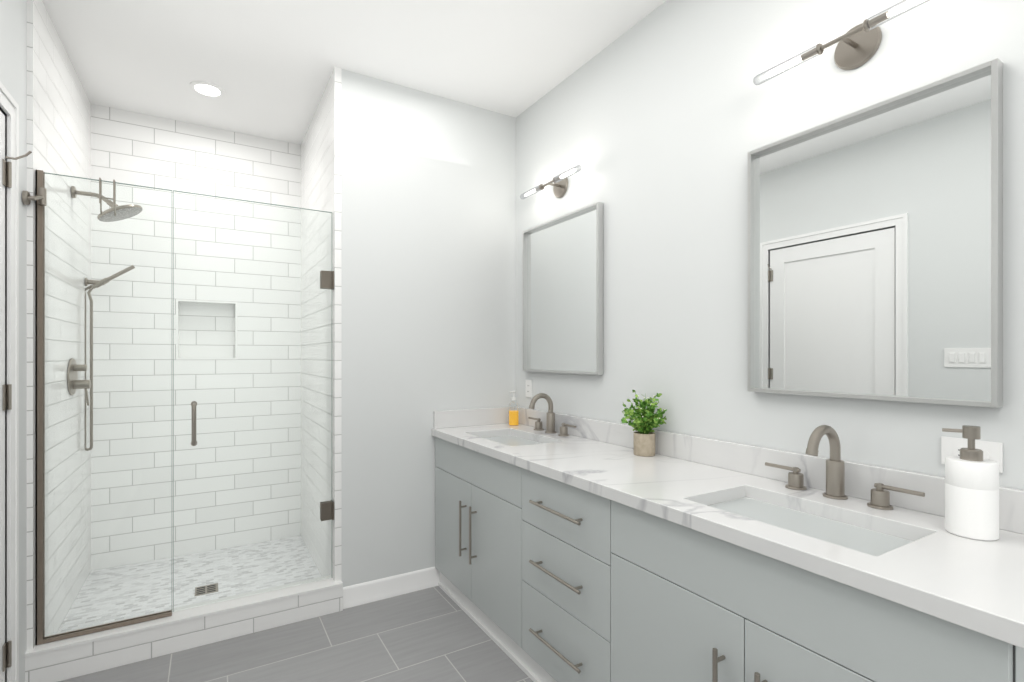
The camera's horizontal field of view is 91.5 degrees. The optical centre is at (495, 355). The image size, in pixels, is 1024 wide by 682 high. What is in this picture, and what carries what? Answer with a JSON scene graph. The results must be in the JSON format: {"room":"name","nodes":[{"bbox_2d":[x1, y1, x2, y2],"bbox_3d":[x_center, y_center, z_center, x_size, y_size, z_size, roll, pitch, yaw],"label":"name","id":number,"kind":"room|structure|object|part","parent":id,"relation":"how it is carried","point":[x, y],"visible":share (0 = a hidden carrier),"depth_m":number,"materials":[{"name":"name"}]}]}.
{"room":"bathroom","nodes":[
{"label":"bathroom","id":0,"kind":"room"},
{"bbox_2d":[0,0,26,681],"bbox_3d":[-0.978,-0.090,0.336,0.100,2.816,3.755,0,0,-30],"label":"wall","id":1,"kind":"structure","parent":0,"point":[13,46],"depth_m":1.93,"materials":[{"name":"white paint"}]},
{"bbox_2d":[0,81,18,681],"bbox_3d":[-1.571,0.195,1.387,0.116,2.247,1.004,0,0,-30],"label":"door frame","id":2,"kind":"structure","parent":1,"relation":"attached to","point":[9,105],"depth_m":1.81,"materials":[{"name":"white paint"}]},
{"bbox_2d":[0,111,31,681],"bbox_3d":[-1.519,0.228,1.421,0.115,2.164,0.861,0,0,-30],"label":"door","id":3,"kind":"structure","parent":1,"relation":"in","point":[2,383],"depth_m":1.76,"materials":[{"name":"white paint"}]},
{"bbox_3d":[-1.514,0.189,1.447,0.080,1.848,0.821,0,0,-30],"label":"door hardware","id":4,"kind":"part","parent":3,"relation":"part of","materials":[{"name":"silver metal"}]},
{"bbox_2d":[27,0,90,650],"bbox_3d":[-2.202,-0.090,2.491,0.119,2.816,1.222,0,0,-30],"label":"tiled wall","id":5,"kind":"structure","parent":0,"point":[58,121],"depth_m":2.33,"materials":[{"name":"white tile"}]},
{"bbox_2d":[22,187,46,205],"bbox_3d":[-1.830,-0.634,1.981,0.054,0.088,0.101,0,0,-30],"label":"robe hook","id":6,"kind":"object","parent":5,"relation":"attached to","point":[40,197],"visible":0.94,"depth_m":2.00,"materials":[{"name":"silver metal"}]},
{"bbox_2d":[67,358,90,405],"bbox_3d":[-2.129,0.136,2.560,0.073,0.246,0.190,0,0,-30],"label":"shower valve","id":7,"kind":"object","parent":5,"relation":"attached to","point":[74,386],"depth_m":2.54,"materials":[{"name":"silver metal"}]},
{"bbox_2d":[71,186,142,221],"bbox_3d":[-2.038,-0.787,2.624,0.294,0.160,0.210,0,0,-30],"label":"shower head","id":8,"kind":"object","parent":5,"relation":"attached to","point":[129,208],"depth_m":2.60},
{"bbox_2d":[85,265,134,450],"bbox_3d":[-2.229,0.003,2.874,0.241,1.075,0.053,0,0,-30],"label":"shower","id":9,"kind":"object","parent":5,"relation":"attached to","point":[98,283],"depth_m":2.83,"materials":[{"name":"silver metal"}]},
{"bbox_2d":[57,535,321,632],"bbox_3d":[-1.645,1.298,2.807,1.183,0.040,1.027,0,0,-30],"label":"floor","id":10,"kind":"structure","parent":0,"point":[294,554],"depth_m":2.86,"materials":[{"name":"tile"}]},
{"bbox_2d":[195,583,217,595],"bbox_3d":[-1.577,1.276,2.721,0.110,0.003,0.110,0,0,-30],"label":"drain cover","id":11,"kind":"object","parent":10,"relation":"on","point":[200,590],"depth_m":2.72,"materials":[{"name":"silver metal"}]},
{"bbox_2d":[91,104,300,570],"bbox_3d":[-1.954,-0.090,3.291,1.347,2.816,0.120,0,0,-30],"label":"wall","id":12,"kind":"structure","parent":0,"point":[133,148],"depth_m":3.23,"materials":[{"name":"tile"}]},
{"bbox_2d":[176,299,236,359],"bbox_3d":[-1.907,-0.167,3.299,0.348,0.386,0.093,0,0,-30],"label":"trim","id":13,"kind":"structure","parent":12,"relation":"attached to","point":[193,301],"depth_m":3.25,"materials":[{"name":"white tile"}]},
{"bbox_2d":[60,586,532,681],"bbox_3d":[0.058,1.348,0.944,2.502,0.060,3.780,0,0,-30],"label":"floor","id":14,"kind":"structure","parent":0,"point":[435,634],"depth_m":2.21,"materials":[{"name":"grey tile"}]},
{"bbox_2d":[25,575,342,681],"bbox_3d":[-1.352,1.246,2.323,1.227,0.145,0.133,0,0,-30],"label":"shower curb","id":15,"kind":"object","parent":14,"relation":"on","point":[95,652],"visible":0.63,"depth_m":2.23,"materials":[{"name":"tile"}]},
{"bbox_2d":[36,170,171,644],"bbox_3d":[-1.664,0.209,2.141,0.462,1.923,0.026,0,0,-30],"label":"glass","id":16,"kind":"object","parent":15,"relation":"on","point":[41,638],"visible":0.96,"depth_m":2.04,"materials":[{"name":"grey"}]},
{"bbox_2d":[99,178,115,215],"bbox_3d":[-1.671,-0.682,2.148,0.054,0.149,0.047,0,0,-30],"label":"hook","id":17,"kind":"object","parent":16,"relation":"hanging from","point":[100,193],"visible":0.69,"depth_m":2.14,"materials":[{"name":"silver metal"}]},
{"bbox_2d":[432,434,1023,681],"bbox_3d":[0.461,0.888,1.960,0.588,0.860,2.375,0,0,-30],"label":"bathroom vanity","id":18,"kind":"object","parent":14,"relation":"on","point":[589,550],"depth_m":1.47,"materials":[{"name":"grey paint"}]},
{"bbox_2d":[432,422,1023,649],"bbox_3d":[0.477,0.438,1.952,0.568,0.040,2.404,0,0,-30],"label":"countertop","id":19,"kind":"structure","parent":18,"relation":"on","point":[981,582],"depth_m":1.26,"materials":[{"name":"white stone"}]},
{"bbox_2d":[480,434,539,445],"bbox_3d":[0.082,0.526,2.581,0.348,0.160,0.538,0,0,-30],"label":"sink","id":20,"kind":"object","parent":19,"relation":"in","point":[512,439],"depth_m":2.72,"materials":[{"name":"white ceramic"}]},
{"bbox_2d":[508,391,518,425],"bbox_3d":[0.108,0.314,2.995,0.069,0.207,0.066,0,0,-30],"label":"soap bottle","id":21,"kind":"object","parent":19,"relation":"on","point":[513,418],"visible":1,"depth_m":2.98,"materials":[{"name":"orange"}]},
{"bbox_2d":[528,393,575,435],"bbox_3d":[0.251,0.309,2.678,0.172,0.216,0.424,0,0,-30],"label":"faucet","id":22,"kind":"object","parent":19,"relation":"on","point":[550,420],"visible":0.98,"depth_m":2.68,"materials":[{"name":"silver metal"}]},
{"bbox_2d":[621,390,666,456],"bbox_3d":[0.607,0.281,2.086,0.161,0.272,0.213,0,0,-30],"label":"potted plant","id":23,"kind":"object","parent":19,"relation":"on","point":[645,422],"visible":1,"depth_m":2.07,"materials":[{"name":"green plant"}]},
{"bbox_2d":[708,494,919,553],"bbox_3d":[0.801,0.526,1.326,0.348,0.160,0.538,0,0,-30],"label":"sink","id":24,"kind":"object","parent":19,"relation":"in","point":[862,535],"depth_m":1.36,"materials":[{"name":"white ceramic"}]},
{"bbox_2d":[765,425,924,509],"bbox_3d":[0.957,0.309,1.448,0.172,0.216,0.424,0,0,-30],"label":"faucet","id":25,"kind":"object","parent":19,"relation":"on","point":[835,480],"visible":1,"depth_m":1.45,"materials":[{"name":"silver metal"}]},
{"bbox_2d":[942,425,998,540],"bbox_3d":[1.111,0.291,1.168,0.092,0.253,0.097,0,0,-30],"label":"soap dispenser","id":26,"kind":"object","parent":19,"relation":"on","point":[971,493],"visible":1,"depth_m":1.14,"materials":[{"name":"white ceramic"}]},
{"bbox_2d":[301,67,340,581],"bbox_3d":[-1.098,-0.090,3.078,0.035,2.816,1.121,0,0,-30],"label":"wall","id":27,"kind":"structure","parent":0,"point":[321,166],"depth_m":2.86,"materials":[{"name":"tile"}]},
{"bbox_2d":[173,190,331,611],"bbox_3d":[-1.157,0.205,2.431,0.700,1.907,0.010,0,0,-30],"label":"shower glass door","id":28,"kind":"structure","parent":27,"relation":"attached to","point":[242,395],"depth_m":2.40,"materials":[{"name":"grey"}]},
{"bbox_2d":[191,270,333,520],"bbox_3d":[-1.126,0.206,2.449,0.635,1.291,0.117,0,0,-30],"label":"hardware piece","id":29,"kind":"object","parent":28,"relation":"attached to","point":[327,507],"visible":0.94,"depth_m":2.57,"materials":[{"name":"silver metal"}]},
{"bbox_2d":[43,0,665,144],"bbox_3d":[-0.237,-1.528,1.459,2.502,0.060,4.967,0,0,-30],"label":"ceiling","id":30,"kind":"structure","parent":0,"point":[267,66],"depth_m":2.44,"materials":[{"name":"white paint"}]},
{"bbox_2d":[189,81,224,97],"bbox_3d":[-1.620,-1.494,2.806,0.176,0.007,0.176,0,0,-30],"label":"recessed light","id":31,"kind":"object","parent":30,"relation":"in","point":[212,90],"visible":1,"depth_m":2.80,"materials":[{"name":"white paint"}]},
{"bbox_2d":[341,69,515,586],"bbox_3d":[-0.321,-0.090,2.940,1.175,2.816,0.100,0,0,-30],"label":"wall","id":32,"kind":"structure","parent":0,"point":[428,254],"depth_m":2.80,"materials":[{"name":"white paint"}]},
{"bbox_2d":[343,567,439,608],"bbox_3d":[-0.547,1.265,2.742,0.584,0.106,0.018,0,0,-30],"label":"baseboard","id":33,"kind":"structure","parent":32,"relation":"attached to","point":[379,589],"depth_m":2.72,"materials":[{"name":"white paint"}]},
{"bbox_2d":[432,406,515,429],"bbox_3d":[-0.119,0.368,2.984,0.536,0.100,0.020,0,0,-30],"label":"backsplash","id":34,"kind":"structure","parent":32,"relation":"attached to","point":[480,416],"depth_m":2.96,"materials":[{"name":"white stone"}]},
{"bbox_2d":[516,0,1023,489],"bbox_3d":[1.080,-0.090,1.576,0.100,2.816,3.860,0,0,-30],"label":"wall","id":35,"kind":"structure","parent":0,"point":[659,123],"depth_m":1.90,"materials":[{"name":"white paint"}]},
{"bbox_2d":[526,380,531,397],"bbox_3d":[0.199,0.198,3.002,0.007,0.104,0.065,0,0,-30],"label":"electrical outlet","id":36,"kind":"object","parent":35,"relation":"attached to","point":[528,388],"visible":1,"depth_m":2.99,"materials":[{"name":"white plastic"}]},
{"bbox_2d":[520,165,581,198],"bbox_3d":[0.315,-0.927,2.705,0.102,0.124,0.534,0,0,-30],"label":"sconce","id":37,"kind":"object","parent":35,"relation":"attached to","point":[560,184],"visible":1,"depth_m":2.70,"materials":[{"name":"silver metal"}]},
{"bbox_2d":[522,202,602,374],"bbox_3d":[0.344,-0.327,2.722,0.034,0.840,0.675,0,0,-30],"label":"mirror","id":38,"kind":"object","parent":35,"relation":"attached to","point":[562,294],"visible":1,"depth_m":2.69,"materials":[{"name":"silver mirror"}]},
{"bbox_2d":[516,406,1023,533],"bbox_3d":[0.715,0.368,2.088,0.020,0.100,2.404,0,0,-30],"label":"backsplash","id":39,"kind":"structure","parent":35,"relation":"attached to","point":[860,478],"depth_m":1.65,"materials":[{"name":"white stone"}]},
{"bbox_2d":[753,0,929,84],"bbox_3d":[1.031,-0.917,1.456,0.102,0.124,0.534,0,0,-30],"label":"sconce","id":40,"kind":"object","parent":35,"relation":"attached to","point":[857,46],"visible":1,"depth_m":1.46,"materials":[{"name":"silver metal"}]},
{"bbox_2d":[748,58,1002,407],"bbox_3d":[1.057,-0.293,1.479,0.034,0.837,0.640,0,0,-30],"label":"mirror","id":41,"kind":"object","parent":35,"relation":"attached to","point":[875,251],"visible":1,"depth_m":1.41,"materials":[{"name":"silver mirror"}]},
{"bbox_2d":[941,436,1002,472],"bbox_3d":[1.199,0.248,1.258,0.007,0.072,0.116,0,0,-30],"label":"electrical outlet","id":42,"kind":"object","parent":35,"relation":"attached to","point":[952,446],"visible":0.44,"depth_m":1.25,"materials":[{"name":"white plastic"}]}
]}

